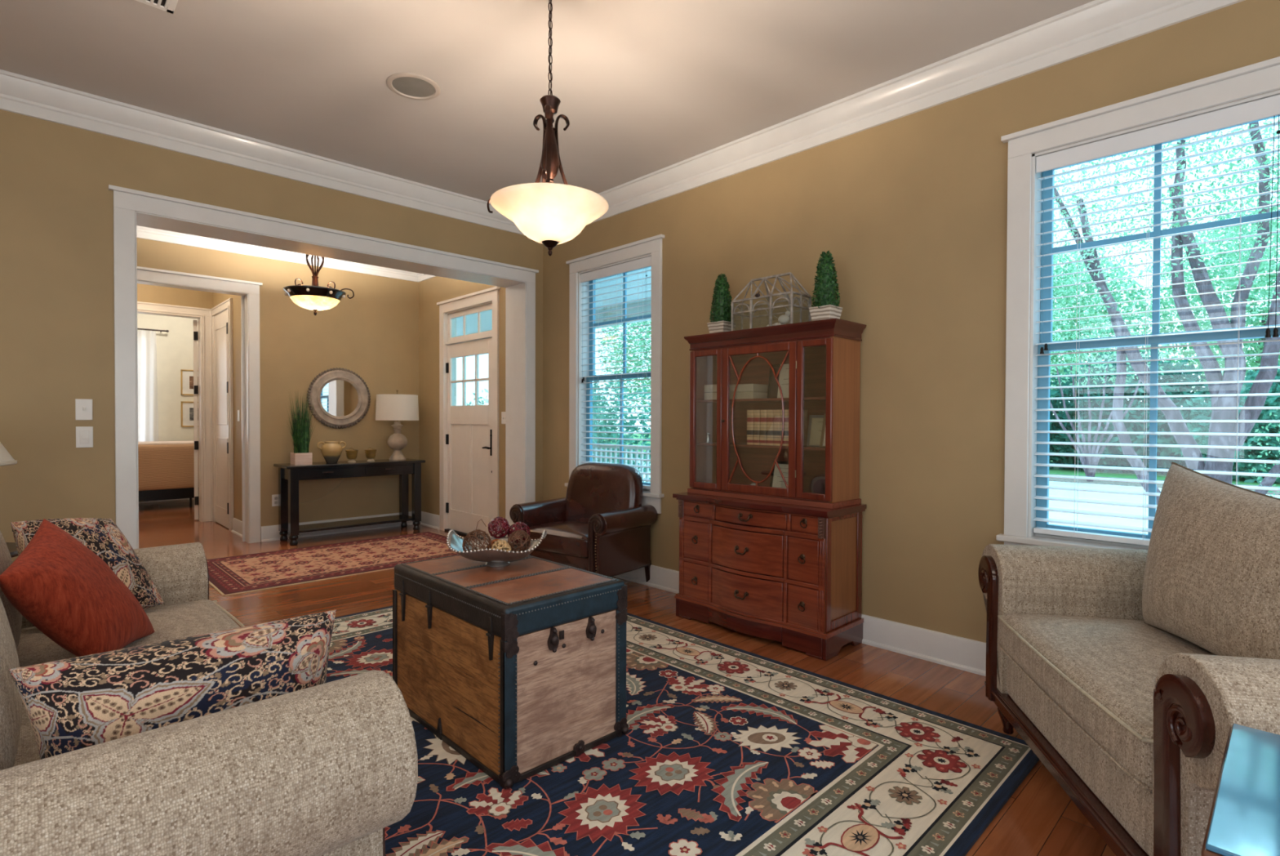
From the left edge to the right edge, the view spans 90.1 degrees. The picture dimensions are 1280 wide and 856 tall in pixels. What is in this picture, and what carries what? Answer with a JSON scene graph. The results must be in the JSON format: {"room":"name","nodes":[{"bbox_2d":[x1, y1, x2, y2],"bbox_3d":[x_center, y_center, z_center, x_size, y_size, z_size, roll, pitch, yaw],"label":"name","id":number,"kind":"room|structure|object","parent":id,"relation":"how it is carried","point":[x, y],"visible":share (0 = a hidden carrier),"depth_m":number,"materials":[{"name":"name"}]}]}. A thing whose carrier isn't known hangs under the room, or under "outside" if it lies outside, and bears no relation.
{"room":"living room","nodes":[
{"label":"living room","id":0,"kind":"room"},
{"bbox_2d":[137,313,198,440],"bbox_3d":[-7.199,-0.414,9.254,4.130,2.985,0.120,-1,1,-44],"label":"wall","id":1,"kind":"structure","parent":0,"point":[175,348],"depth_m":9.44,"materials":[{"name":"beige paint"}]},
{"bbox_2d":[137,328,168,332],"bbox_3d":[-7.434,-1.401,8.818,1.498,0.036,0.157,-1,1,-44],"label":"curtain rod","id":2,"kind":"object","parent":1,"relation":"attached to","point":[161,331],"visible":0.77,"depth_m":9.16,"materials":[{"name":"metal"}]},
{"bbox_2d":[137,329,159,502],"bbox_3d":[-7.154,-0.168,9.023,0.580,2.440,0.064,-1,1,-44],"label":"curtain","id":3,"kind":"object","parent":2,"relation":"hanging from","point":[148,410],"visible":0.23,"depth_m":9.13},
{"bbox_2d":[180,368,198,395],"bbox_3d":[-6.625,-0.682,9.701,0.570,0.380,0.025,-1,1,-44],"label":"picture frame","id":4,"kind":"object","parent":1,"relation":"attached to","point":[186,375],"visible":0.4,"depth_m":9.56,"materials":[{"name":"gold metal"}]},
{"bbox_2d":[181,400,198,426],"bbox_3d":[-6.626,-0.208,9.707,0.570,0.380,0.025,-1,1,-44],"label":"picture frame","id":5,"kind":"object","parent":1,"relation":"attached to","point":[187,407],"visible":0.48,"depth_m":9.56,"materials":[{"name":"gold metal"}]},
{"bbox_2d":[137,283,213,308],"bbox_3d":[-5.390,-0.384,7.386,4.130,2.985,0.120,-1,1,-44],"label":"wall","id":6,"kind":"structure","parent":0,"point":[145,293],"depth_m":7.33,"materials":[{"name":"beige paint"}]},
{"bbox_2d":[137,301,213,521],"bbox_3d":[-5.506,-0.148,7.264,1.060,2.515,0.160,-1,1,-44],"label":"trim","id":7,"kind":"structure","parent":6,"relation":"attached to","point":[203,315],"depth_m":7.53,"materials":[{"name":"paint"}]},
{"bbox_2d":[193,320,199,519],"bbox_3d":[-5.518,-0.099,7.937,0.045,2.380,0.855,0,1,-35],"label":"door","id":8,"kind":"structure","parent":6,"relation":"in","point":[195,322],"depth_m":7.61,"materials":[{"name":"paint"}]},
{"bbox_2d":[213,292,242,525],"bbox_3d":[-4.435,-0.376,7.024,0.120,2.985,1.730,-1,1,-44],"label":"wall","id":9,"kind":"structure","parent":0,"point":[218,298],"depth_m":6.77,"materials":[{"name":"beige paint"}]},
{"bbox_2d":[210,297,233,531],"bbox_3d":[-4.734,-0.145,7.225,0.034,2.515,0.970,-1,1,-44],"label":"door","id":10,"kind":"structure","parent":9,"relation":"in","point":[221,313],"depth_m":7.19,"materials":[{"name":"paint"}]},
{"bbox_2d":[0,109,542,561],"bbox_3d":[-2.985,-0.331,3.822,5.630,2.985,0.283,-1,1,-44],"label":"wall","id":11,"kind":"structure","parent":0,"point":[57,288],"depth_m":3.51,"materials":[{"name":"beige paint"}]},
{"bbox_2d":[75,398,93,419],"bbox_3d":[-3.073,-0.102,3.531,0.072,0.116,0.018,-1,1,-44],"label":"light switch","id":12,"kind":"object","parent":11,"relation":"attached to","point":[83,407],"visible":1,"depth_m":3.53,"materials":[{"name":"white plastic"}]},
{"bbox_2d":[75,426,93,447],"bbox_3d":[-3.070,0.050,3.531,0.072,0.116,0.026,-1,1,-44],"label":"dimmer switch","id":13,"kind":"object","parent":11,"relation":"attached to","point":[84,434],"visible":1,"depth_m":3.53,"materials":[{"name":"white plastic"}]},
{"bbox_2d":[0,69,525,235],"bbox_3d":[-2.852,-1.733,3.672,5.630,0.174,0.085,-1,1,-44],"label":"trim","id":14,"kind":"structure","parent":11,"relation":"attached to","point":[20,94],"depth_m":3.94,"materials":[{"name":"white paint"}]},
{"bbox_2d":[107,184,538,548],"bbox_3d":[-2.048,-0.109,4.716,2.901,2.525,0.336,-1,1,-44],"label":"trim","id":15,"kind":"structure","parent":11,"relation":"attached to","point":[132,208],"depth_m":4.25,"materials":[{"name":"white paint"}]},
{"bbox_2d":[137,237,418,526],"bbox_3d":[-4.104,-0.363,6.057,4.130,2.985,0.120,-1,1,-44],"label":"wall","id":16,"kind":"structure","parent":0,"point":[373,334],"depth_m":6.74,"materials":[{"name":"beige paint"}]},
{"bbox_2d":[137,266,262,542],"bbox_3d":[-4.379,-0.144,5.778,1.678,2.553,0.173,-1,1,-44],"label":"trim","id":17,"kind":"structure","parent":16,"relation":"attached to","point":[148,276],"depth_m":6.25,"materials":[{"name":"white paint"}]},
{"bbox_2d":[240,295,244,541],"bbox_3d":[-4.447,-0.134,5.826,1.494,2.531,0.020,-1,1,-44],"label":"trim","id":18,"kind":"structure","parent":16,"relation":"attached to","point":[242,296],"depth_m":6.32,"materials":[{"name":"white paint"}]},
{"bbox_2d":[136,225,418,282],"bbox_3d":[-4.028,-1.766,5.965,4.130,0.174,0.085,-1,1,-44],"label":"trim","id":19,"kind":"structure","parent":16,"relation":"attached to","point":[145,233],"depth_m":6.30,"materials":[{"name":"white paint"}]},
{"bbox_2d":[260,511,413,542],"bbox_3d":[-3.161,1.046,6.889,1.636,0.152,0.028,-1,1,-44],"label":"baseboard","id":20,"kind":"structure","parent":16,"relation":"attached to","point":[271,532],"depth_m":6.76,"materials":[{"name":"white paint"}]},
{"bbox_2d":[306,367,370,428],"bbox_3d":[-3.205,-0.317,6.822,0.653,0.653,0.037,-1,1,-44],"label":"round mirror","id":21,"kind":"object","parent":16,"relation":"attached to","point":[340,397],"visible":1,"depth_m":6.81,"materials":[{"name":"grey wood"}]},
{"bbox_2d":[320,379,358,416],"bbox_3d":[-3.208,-0.317,6.825,0.396,0.396,0.001,-1,1,-44],"label":"mirror glass","id":22,"kind":"object","parent":21,"relation":"attached to","point":[339,397],"depth_m":6.82,"materials":[{"name":"silver metal"}]},
{"bbox_2d":[0,0,1094,202],"bbox_3d":[-2.879,-1.871,3.655,5.970,0.100,14.300,-1,1,-44],"label":"ceiling","id":23,"kind":"structure","parent":0,"point":[643,87],"depth_m":3.18,"materials":[{"name":"paint"}]},
{"bbox_2d":[135,0,177,13],"bbox_3d":[-2.069,-1.801,2.603,0.300,0.008,0.200,-1,1,-44],"label":"ceiling vent","id":24,"kind":"object","parent":23,"relation":"in","point":[168,6],"visible":1,"depth_m":2.71,"materials":[{"name":"white plastic"}]},
{"bbox_2d":[282,253,354,315],"bbox_3d":[-2.791,-1.404,5.488,0.500,0.879,0.500,-1,1,-44],"label":"ceiling light","id":25,"kind":"object","parent":23,"relation":"attached to","point":[314,297],"visible":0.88,"depth_m":5.38,"materials":[{"name":"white glass"}]},
{"bbox_2d":[386,72,439,100],"bbox_3d":[-1.201,-1.807,3.391,0.270,0.010,0.270,-1,1,-44],"label":"ceiling speaker","id":26,"kind":"object","parent":23,"relation":"attached to","point":[407,85],"visible":1,"depth_m":3.38},
{"bbox_2d":[391,76,435,97],"bbox_3d":[-1.201,-1.808,3.391,0.216,0.002,0.216,-1,1,-44],"label":"grille","id":27,"kind":"object","parent":26,"relation":"attached to","point":[405,86],"depth_m":3.39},
{"bbox_2d":[487,0,608,256],"bbox_3d":[-0.365,-1.249,2.597,0.475,1.100,0.475,1,1,43],"label":"pendant lamp","id":28,"kind":"object","parent":23,"relation":"hanging from","point":[550,214],"visible":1,"depth_m":2.52,"materials":[{"name":"white glass"}]},
{"bbox_2d":[138,499,1115,855],"bbox_3d":[-2.889,1.214,3.695,5.970,0.100,14.300,-1,1,-44],"label":"floor","id":29,"kind":"structure","parent":0,"point":[1039,818],"depth_m":3.34,"materials":[{"name":"red wood"}]},
{"bbox_2d":[5,542,18,557],"bbox_3d":[-3.037,0.862,2.808,0.510,0.625,0.510,-1,1,-44],"label":"side table","id":30,"kind":"object","parent":29,"relation":"on","point":[11,546],"visible":0.21,"depth_m":2.89,"materials":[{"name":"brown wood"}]},
{"bbox_2d":[0,441,17,466],"bbox_3d":[-3.035,0.217,2.800,0.438,0.665,0.438,-1,1,-44],"label":"table lamp","id":31,"kind":"object","parent":30,"relation":"on","point":[6,459],"visible":1,"depth_m":2.87,"materials":[{"name":"white fabric"}]},
{"bbox_2d":[137,440,199,506],"bbox_3d":[-6.909,0.641,8.584,2.000,0.895,0.870,-1,1,-44],"label":"bed","id":32,"kind":"object","parent":29,"relation":"on","point":[166,468],"visible":0.23,"depth_m":8.55,"materials":[{"name":"beige fabric"}]},
{"bbox_2d":[0,530,417,855],"bbox_3d":[-1.507,0.690,1.663,0.992,1.004,2.178,-1,1,-44],"label":"sofa","id":33,"kind":"object","parent":29,"relation":"on","point":[322,769],"visible":0.77,"depth_m":1.07,"materials":[{"name":"beige fabric"}]},
{"bbox_2d":[0,530,22,650],"bbox_3d":[-1.922,0.442,1.814,0.238,0.505,0.760,-1,1,-44],"label":"cushion","id":34,"kind":"object","parent":33,"relation":"on","point":[15,617],"depth_m":1.75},
{"bbox_2d":[0,596,22,769],"bbox_3d":[-1.365,0.451,1.240,0.237,0.505,0.760,-1,1,-44],"label":"cushion","id":35,"kind":"object","parent":33,"relation":"on","point":[11,700],"depth_m":1.18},
{"bbox_2d":[13,703,39,766],"bbox_3d":[-1.132,0.759,1.470,0.706,0.175,0.816,-1,1,-44],"label":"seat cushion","id":36,"kind":"object","parent":33,"relation":"on","point":[27,750],"depth_m":1.37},
{"bbox_2d":[0,518,154,656],"bbox_3d":[-1.581,0.472,1.795,0.243,0.410,0.544,0,1,-24],"label":"throw pillow","id":37,"kind":"object","parent":33,"relation":"on","point":[57,583],"visible":0.93,"depth_m":1.71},
{"bbox_2d":[10,517,164,608],"bbox_3d":[-1.932,0.495,2.247,0.400,0.363,0.224,-1,1,-44],"label":"throw pillow","id":38,"kind":"object","parent":33,"relation":"on","point":[102,536],"visible":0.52,"depth_m":2.26,"materials":[{"name":"fabric"}]},
{"bbox_2d":[17,599,239,704],"bbox_3d":[-1.688,0.750,2.045,0.706,0.175,0.816,-1,1,-44],"label":"seat cushion","id":39,"kind":"object","parent":33,"relation":"on","point":[173,619],"depth_m":2.15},
{"bbox_2d":[8,608,336,759],"bbox_3d":[-0.907,0.560,1.306,0.546,0.290,0.194,-1,1,-44],"label":"throw pillow","id":40,"kind":"object","parent":33,"relation":"on","point":[78,702],"visible":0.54,"depth_m":1.21,"materials":[{"name":"fabric"}]},
{"bbox_2d":[206,531,458,595],"bbox_3d":[-2.565,1.135,5.646,2.178,0.010,1.385,-1,1,-44],"label":"runner rug","id":41,"kind":"object","parent":29,"relation":"on","point":[232,575],"visible":0.9,"depth_m":5.42,"materials":[{"name":"fabric"}]},
{"bbox_2d":[273,457,425,545],"bbox_3d":[-3.005,0.740,6.693,1.380,0.770,0.450,-1,1,-44],"label":"console table","id":42,"kind":"object","parent":29,"relation":"on","point":[289,474],"visible":1,"depth_m":6.47,"materials":[{"name":"black paint"}]},
{"bbox_2d":[285,391,314,464],"bbox_3d":[-3.358,-0.015,6.306,0.269,0.746,0.256,0,1,-39],"label":"grass planter","id":43,"kind":"object","parent":42,"relation":"on","point":[300,455],"visible":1,"depth_m":6.28,"materials":[{"name":"green plant"}]},
{"bbox_2d":[316,440,346,462],"bbox_3d":[-3.151,0.246,6.530,0.222,0.221,0.200,0,1,-3],"label":"vase","id":44,"kind":"object","parent":42,"relation":"on","point":[331,451],"visible":1,"depth_m":6.47,"materials":[{"name":"ceramic"}]},
{"bbox_2d":[284,514,413,533],"bbox_3d":[-3.005,0.998,6.696,1.230,0.025,0.340,-1,1,-44],"label":"shelf","id":45,"kind":"object","parent":42,"relation":"attached to","point":[400,517],"depth_m":6.62,"materials":[{"name":"black paint"}]},
{"bbox_2d":[375,389,418,460],"bbox_3d":[-2.666,-0.033,7.022,0.448,0.770,0.448,-1,1,-44],"label":"table lamp","id":46,"kind":"object","parent":42,"relation":"on","point":[397,406],"visible":1,"depth_m":6.88,"materials":[{"name":"fabric"}]},
{"bbox_2d":[509,462,657,582],"bbox_3d":[-0.411,0.714,4.689,0.929,0.890,0.670,1,1,37],"label":"leather armchair","id":47,"kind":"object","parent":29,"relation":"on","point":[602,525],"visible":0.89,"depth_m":4.59,"materials":[{"name":"brown leather"}]},
{"bbox_2d":[525,520,588,558],"bbox_3d":[-0.468,0.782,4.614,0.642,0.185,0.470,1,1,37],"label":"seat cushion","id":48,"kind":"object","parent":47,"relation":"on","point":[566,539],"depth_m":4.44,"materials":[{"name":"brown leather"}]},
{"bbox_2d":[325,605,1039,855],"bbox_3d":[-0.610,1.175,2.705,2.570,0.017,3.430,-1,1,-44],"label":"area rug","id":49,"kind":"object","parent":29,"relation":"on","point":[726,749],"visible":0.38,"depth_m":2.18,"materials":[{"name":"blue fabric"}]},
{"bbox_2d":[392,554,628,788],"bbox_3d":[-0.544,0.873,2.574,0.558,0.599,0.895,-1,1,-44],"label":"trunk","id":50,"kind":"object","parent":49,"relation":"on","point":[518,667],"visible":0.91,"depth_m":2.31,"materials":[{"name":"brown wood"}]},
{"bbox_2d":[446,528,546,567],"bbox_3d":[-0.600,0.502,2.691,0.404,0.147,0.283,0,1,0],"label":"decorative bowl","id":51,"kind":"object","parent":50,"relation":"on","point":[494,557],"visible":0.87,"depth_m":2.61,"materials":[{"name":"grey metal"}]},
{"bbox_2d":[462,528,492,551],"bbox_3d":[-0.678,0.484,2.660,0.118,0.119,0.118,-1,1,-44],"label":"ball","id":52,"kind":"object","parent":51,"relation":"in","point":[477,532],"visible":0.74,"depth_m":2.64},
{"bbox_2d":[487,515,510,538],"bbox_3d":[-0.604,0.426,2.735,0.092,0.094,0.093,0,1,-41],"label":"ball","id":53,"kind":"object","parent":51,"relation":"in","point":[504,523],"visible":1,"depth_m":2.71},
{"bbox_2d":[507,529,530,551],"bbox_3d":[-0.508,0.478,2.686,0.099,0.099,0.097,-1,1,-44],"label":"ball","id":54,"kind":"object","parent":51,"relation":"in","point":[523,534],"visible":0.86,"depth_m":2.66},
{"bbox_2d":[507,521,530,542],"bbox_3d":[-0.525,0.456,2.771,0.098,0.098,0.097,1,1,24],"label":"ball","id":55,"kind":"object","parent":51,"relation":"in","point":[519,525],"visible":0.59,"depth_m":2.75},
{"bbox_2d":[672,318,866,660],"bbox_3d":[0.708,0.304,3.717,0.452,1.742,1.060,-1,1,-44],"label":"china cabinet","id":56,"kind":"object","parent":29,"relation":"on","point":[784,565],"visible":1,"depth_m":3.52,"materials":[{"name":"red wood"}]},
{"bbox_2d":[706,273,736,333],"bbox_3d":[0.514,-0.771,4.010,0.164,0.397,0.162,-1,1,-44],"label":"topiary","id":57,"kind":"object","parent":56,"relation":"on","point":[721,317],"visible":0.94,"depth_m":3.97,"materials":[{"name":"green plant"}]},
{"bbox_2d":[729,391,768,399],"bbox_3d":[0.640,-0.195,3.908,0.153,0.044,0.240,-1,1,-44],"label":"book","id":58,"kind":"object","parent":56,"relation":"on","point":[750,394],"visible":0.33,"depth_m":3.83,"materials":[{"name":"paper"}]},
{"bbox_2d":[729,383,768,391],"bbox_3d":[0.640,-0.241,3.907,0.153,0.044,0.240,-1,1,-44],"label":"book","id":59,"kind":"object","parent":58,"relation":"on","point":[742,387],"visible":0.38,"depth_m":3.83,"materials":[{"name":"paper"}]},
{"bbox_2d":[746,409,753,444],"bbox_3d":[0.702,-0.005,3.842,0.147,0.205,0.046,-1,1,-44],"label":"book","id":60,"kind":"object","parent":56,"relation":"on","point":[749,412],"visible":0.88,"depth_m":3.79,"materials":[{"name":"paper"}]},
{"bbox_2d":[753,409,759,444],"bbox_3d":[0.734,-0.004,3.809,0.147,0.205,0.046,-1,1,-44],"label":"book","id":61,"kind":"object","parent":56,"relation":"on","point":[756,412],"visible":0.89,"depth_m":3.75,"materials":[{"name":"beige paper"}]},
{"bbox_2d":[697,442,825,449],"bbox_3d":[0.773,0.106,3.776,0.251,0.014,0.936,-1,1,-44],"label":"shelf","id":62,"kind":"object","parent":56,"relation":"attached to","point":[700,445],"depth_m":3.84,"materials":[{"name":"brown wood"}]},
{"bbox_2d":[697,396,826,402],"bbox_3d":[0.773,-0.164,3.773,0.251,0.014,0.936,-1,1,-44],"label":"shelf","id":63,"kind":"object","parent":56,"relation":"attached to","point":[700,399],"depth_m":3.73,"materials":[{"name":"brown wood"}]},
{"bbox_2d":[760,409,766,444],"bbox_3d":[0.766,-0.004,3.776,0.147,0.205,0.046,-1,1,-44],"label":"book","id":64,"kind":"object","parent":56,"relation":"on","point":[762,412],"visible":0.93,"depth_m":3.72,"materials":[{"name":"beige paper"}]},
{"bbox_2d":[672,491,866,518],"bbox_3d":[0.708,0.431,3.719,0.452,0.037,1.060,-1,1,-44],"label":"countertop","id":65,"kind":"structure","parent":56,"relation":"on","point":[737,502],"depth_m":3.46,"materials":[{"name":"red wood"}]},
{"bbox_2d":[766,409,773,444],"bbox_3d":[0.799,-0.003,3.742,0.147,0.205,0.046,-1,1,-44],"label":"book","id":66,"kind":"object","parent":56,"relation":"on","point":[769,412],"visible":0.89,"depth_m":3.69,"materials":[{"name":"beige paper"}]},
{"bbox_2d":[731,271,811,330],"bbox_3d":[0.760,-0.729,3.737,0.212,0.321,0.421,-1,1,-44],"label":"terrarium","id":67,"kind":"object","parent":56,"relation":"on","point":[806,295],"visible":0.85,"depth_m":3.71,"materials":[{"name":"grey wood"}]},
{"bbox_2d":[773,409,780,445],"bbox_3d":[0.831,-0.003,3.709,0.147,0.205,0.046,-1,1,-44],"label":"book","id":68,"kind":"object","parent":56,"relation":"on","point":[776,413],"visible":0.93,"depth_m":3.65,"materials":[{"name":"beige paper"}]},
{"bbox_2d":[767,363,787,398],"bbox_3d":[0.823,-0.272,3.736,0.040,0.205,0.162,-1,1,-44],"label":"picture frame","id":69,"kind":"object","parent":56,"relation":"on","point":[772,384],"visible":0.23,"depth_m":3.77,"materials":[{"name":"black metal"}]},
{"bbox_2d":[777,363,789,397],"bbox_3d":[0.854,-0.268,3.634,0.035,0.198,0.150,-1,1,-44],"label":"card","id":70,"kind":"object","parent":56,"relation":"on","point":[784,373],"visible":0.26,"depth_m":3.66,"materials":[{"name":"paper"}]},
{"bbox_2d":[769,460,804,488],"bbox_3d":[0.838,0.285,3.662,0.050,0.184,0.202,-1,1,-44],"label":"picture frame","id":71,"kind":"object","parent":56,"relation":"on","point":[776,480],"visible":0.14,"depth_m":3.69,"materials":[{"name":"paper"}]},
{"bbox_2d":[806,414,823,446],"bbox_3d":[0.985,0.017,3.501,0.042,0.175,0.142,-1,1,-44],"label":"picture frame","id":72,"kind":"object","parent":56,"relation":"on","point":[815,425],"visible":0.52,"depth_m":3.52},
{"bbox_2d":[811,475,825,493],"bbox_3d":[1.018,0.323,3.502,0.100,0.110,0.150,-1,1,-44],"label":"pouch","id":73,"kind":"object","parent":56,"relation":"on","point":[818,483],"visible":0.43,"depth_m":3.48,"materials":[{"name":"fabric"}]},
{"bbox_2d":[808,250,842,320],"bbox_3d":[1.006,-0.763,3.458,0.166,0.398,0.164,-1,1,-44],"label":"topiary","id":74,"kind":"object","parent":56,"relation":"on","point":[826,304],"visible":1,"depth_m":3.42,"materials":[{"name":"green plant"}]},
{"bbox_2d":[808,304,842,320],"bbox_3d":[1.006,-0.608,3.462,0.131,0.088,0.131,-1,1,-44],"label":"pot","id":75,"kind":"object","parent":74,"relation":"attached to","point":[820,312],"depth_m":3.42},
{"bbox_2d":[977,462,1279,855],"bbox_3d":[1.646,0.663,1.867,0.822,1.074,1.491,0,1,11],"label":"armchair","id":76,"kind":"object","parent":29,"relation":"on","point":[1128,673],"visible":0.97,"depth_m":1.82,"materials":[{"name":"beige fabric"}]},
{"bbox_2d":[1001,613,1215,791],"bbox_3d":[1.513,0.758,1.895,0.536,0.183,0.981,0,1,11],"label":"seat cushion","id":77,"kind":"object","parent":76,"relation":"on","point":[1100,670],"depth_m":1.88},
{"bbox_2d":[1142,463,1279,658],"bbox_3d":[1.766,0.413,1.845,0.292,0.565,0.930,0,1,11],"label":"cushion","id":78,"kind":"object","parent":76,"relation":"on","point":[1211,584],"depth_m":1.85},
{"bbox_2d":[1200,723,1279,855],"bbox_3d":[1.089,0.882,0.853,0.500,0.660,0.480,-1,1,-44],"label":"end table","id":79,"kind":"object","parent":29,"relation":"on","point":[1244,820],"visible":1,"depth_m":0.95,"materials":[{"name":"blue glass"}]},
{"bbox_2d":[706,320,736,333],"bbox_3d":[0.513,-0.616,4.015,0.131,0.088,0.131,-1,1,-44],"label":"pot","id":80,"kind":"object","parent":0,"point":[714,326],"depth_m":3.97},
{"bbox_2d":[418,0,1279,642],"bbox_3d":[-0.789,-0.348,5.702,0.140,2.985,14.300,-1,1,-44],"label":"wall","id":81,"kind":"structure","parent":0,"point":[910,211],"depth_m":3.37,"materials":[{"name":"brown paint"}]},
{"bbox_2d":[419,511,439,528],"bbox_3d":[-2.409,1.044,7.268,0.028,0.152,0.530,-1,1,-44],"label":"baseboard","id":82,"kind":"structure","parent":81,"relation":"attached to","point":[428,519],"depth_m":7.23,"materials":[{"name":"white paint"}]},
{"bbox_2d":[436,286,500,539],"bbox_3d":[-1.750,-0.121,6.661,0.170,2.500,1.240,-1,1,-44],"label":"door","id":83,"kind":"structure","parent":81,"relation":"in","point":[468,434],"depth_m":6.67,"materials":[{"name":"paint"}]},
{"bbox_2d":[457,299,651,336],"bbox_3d":[-2.066,-1.582,9.005,2.625,0.240,8.150,-1,1,-44],"label":"beam","id":84,"kind":"structure","parent":81,"relation":"attached to","point":[648,308],"depth_m":8.75,"materials":[{"name":"white paint"}]},
{"bbox_2d":[456,266,651,336],"bbox_3d":[-2.083,-1.722,9.021,2.625,0.080,8.100,-1,1,-44],"label":"ceiling","id":85,"kind":"structure","parent":84,"relation":"on","point":[486,317],"depth_m":8.07,"materials":[{"name":"blue paint"}]},
{"bbox_2d":[564,234,664,513],"bbox_3d":[-0.177,-0.389,5.037,0.195,2.006,1.115,-1,1,-44],"label":"window","id":86,"kind":"structure","parent":81,"relation":"in","point":[653,245],"depth_m":5.09,"materials":[{"name":"white paint"}]},
{"bbox_2d":[580,256,651,488],"bbox_3d":[-0.185,-0.410,5.028,0.072,1.722,0.847,-1,1,-44],"label":"window blind","id":87,"kind":"object","parent":86,"relation":"attached to","point":[645,262],"visible":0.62,"depth_m":4.99,"materials":[{"name":"white plastic"}]},
{"bbox_2d":[613,564,986,675],"bbox_3d":[1.823,1.113,2.895,0.028,0.152,6.200,-1,1,-44],"label":"baseboard","id":88,"kind":"structure","parent":81,"relation":"attached to","point":[959,652],"depth_m":3.32,"materials":[{"name":"white paint"}]},
{"bbox_2d":[587,0,1244,224],"bbox_3d":[1.539,-1.712,3.121,0.085,0.174,6.984,-1,1,-44],"label":"trim","id":89,"kind":"structure","parent":81,"relation":"attached to","point":[1095,25],"depth_m":3.20,"materials":[{"name":"white paint"}]},
{"bbox_2d":[995,56,1279,549],"bbox_3d":[2.130,-0.351,2.653,0.195,2.006,1.115,-1,1,-44],"label":"window","id":90,"kind":"structure","parent":81,"relation":"in","point":[1259,78],"depth_m":2.92,"materials":[{"name":"white paint"}]},
{"bbox_2d":[1033,94,1279,545],"bbox_3d":[2.121,-0.372,2.645,0.072,1.722,0.847,-1,1,-44],"label":"window blind","id":91,"kind":"object","parent":90,"relation":"attached to","point":[1268,107],"visible":0.98,"depth_m":2.64,"materials":[{"name":"white metal"}]},
{"label":"outside","id":92,"kind":"structure","parent":0,"visible":0},
{"bbox_2d":[592,453,1279,533],"bbox_3d":[9.516,1.726,9.237,18.100,0.012,80.000,-1,1,-44],"label":"ground","id":93,"kind":"structure","parent":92,"point":[1131,498],"depth_m":13.64,"materials":[{"name":"concrete"}]},
{"bbox_2d":[591,386,639,462],"bbox_3d":[-1.272,0.307,14.834,2.312,2.614,2.677,-1,1,-44],"label":"shrub","id":94,"kind":"object","parent":93,"relation":"on","point":[597,397],"visible":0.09,"depth_m":14.60,"materials":[{"name":"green plant"}]},
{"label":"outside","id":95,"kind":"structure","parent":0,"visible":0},
{"bbox_2d":[595,433,1279,486],"bbox_3d":[33.589,1.560,32.533,86.500,0.100,120.000,-1,1,-44],"label":"ground","id":96,"kind":"structure","parent":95,"point":[1055,470],"depth_m":22.03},
{"bbox_2d":[591,378,650,482],"bbox_3d":[-0.320,0.372,12.156,2.278,2.708,2.760,-1,1,-44],"label":"shrub","id":97,"kind":"object","parent":96,"relation":"on","point":[617,402],"visible":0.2,"depth_m":11.90,"materials":[{"name":"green plant"}]},
{"bbox_2d":[596,320,651,414],"bbox_3d":[1.307,-3.696,35.998,6.255,10.155,9.134,0,1,-41],"label":"shade tree","id":98,"kind":"object","parent":96,"relation":"on","point":[633,337],"visible":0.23,"depth_m":36.14,"materials":[{"name":"green plant"}]},
{"bbox_2d":[597,448,1279,494],"bbox_3d":[16.989,1.648,16.469,2.700,0.030,80.000,-1,1,-44],"label":"mulch bed","id":99,"kind":"object","parent":96,"relation":"on","point":[1098,482],"depth_m":18.75,"materials":[{"name":"brown soil"}]},
{"bbox_2d":[1049,242,1151,413],"bbox_3d":[18.149,-3.292,28.626,5.407,9.644,7.746,0,1,-34],"label":"shade tree","id":100,"kind":"object","parent":96,"relation":"on","point":[1129,295],"visible":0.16,"depth_m":26.75,"materials":[{"name":"green plant"}]},
{"bbox_2d":[1049,326,1178,480],"bbox_3d":[13.436,-0.713,19.090,2.872,4.704,3.872,0,1,-29],"label":"tree","id":101,"kind":"object","parent":96,"relation":"on","point":[1085,460],"visible":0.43,"depth_m":19.03,"materials":[{"name":"green plant"}]},
{"bbox_2d":[1048,351,1209,474],"bbox_3d":[17.696,-0.428,23.379,6.724,4.942,4.727,1,1,43],"label":"tree","id":102,"kind":"object","parent":96,"relation":"on","point":[1168,377],"visible":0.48,"depth_m":22.38,"materials":[{"name":"green plant"}]},
{"bbox_2d":[1052,116,1279,504],"bbox_3d":[6.836,-1.350,7.882,3.120,6.219,4.680,-1,1,-44],"label":"crape myrtle","id":103,"kind":"object","parent":96,"relation":"on","point":[1250,268],"visible":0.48,"depth_m":7.86,"materials":[{"name":"green plant"}]},
{"bbox_2d":[1134,202,1279,392],"bbox_3d":[25.215,-3.731,25.714,8.513,10.649,5.760,1,1,43],"label":"shade tree","id":104,"kind":"object","parent":96,"relation":"on","point":[1258,347],"visible":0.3,"depth_m":26.18,"materials":[{"name":"green plant"}]},
{"bbox_2d":[1174,361,1279,483],"bbox_3d":[19.616,-0.009,19.273,5.342,4.321,3.850,1,1,37],"label":"tree","id":105,"kind":"object","parent":96,"relation":"on","point":[1271,401],"visible":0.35,"depth_m":19.09,"materials":[{"name":"green plant"}]},
{"bbox_3d":[-2.057,1.422,9.096,2.725,0.550,8.100,-1,1,-44],"label":"floor","id":106,"kind":"structure","parent":0,"visible":0},
{"bbox_3d":[-2.086,-0.179,10.782,0.260,2.610,0.260,-1,1,-44],"label":"porch post","id":107,"kind":"object","parent":106,"relation":"on","visible":0},
{"bbox_2d":[591,444,650,482],"bbox_3d":[-0.308,0.630,8.953,0.060,0.790,4.880,-1,1,-44],"label":"porch railing","id":108,"kind":"object","parent":107,"relation":"attached to","point":[595,446],"visible":0.09,"depth_m":8.78,"materials":[{"name":"white paint"}]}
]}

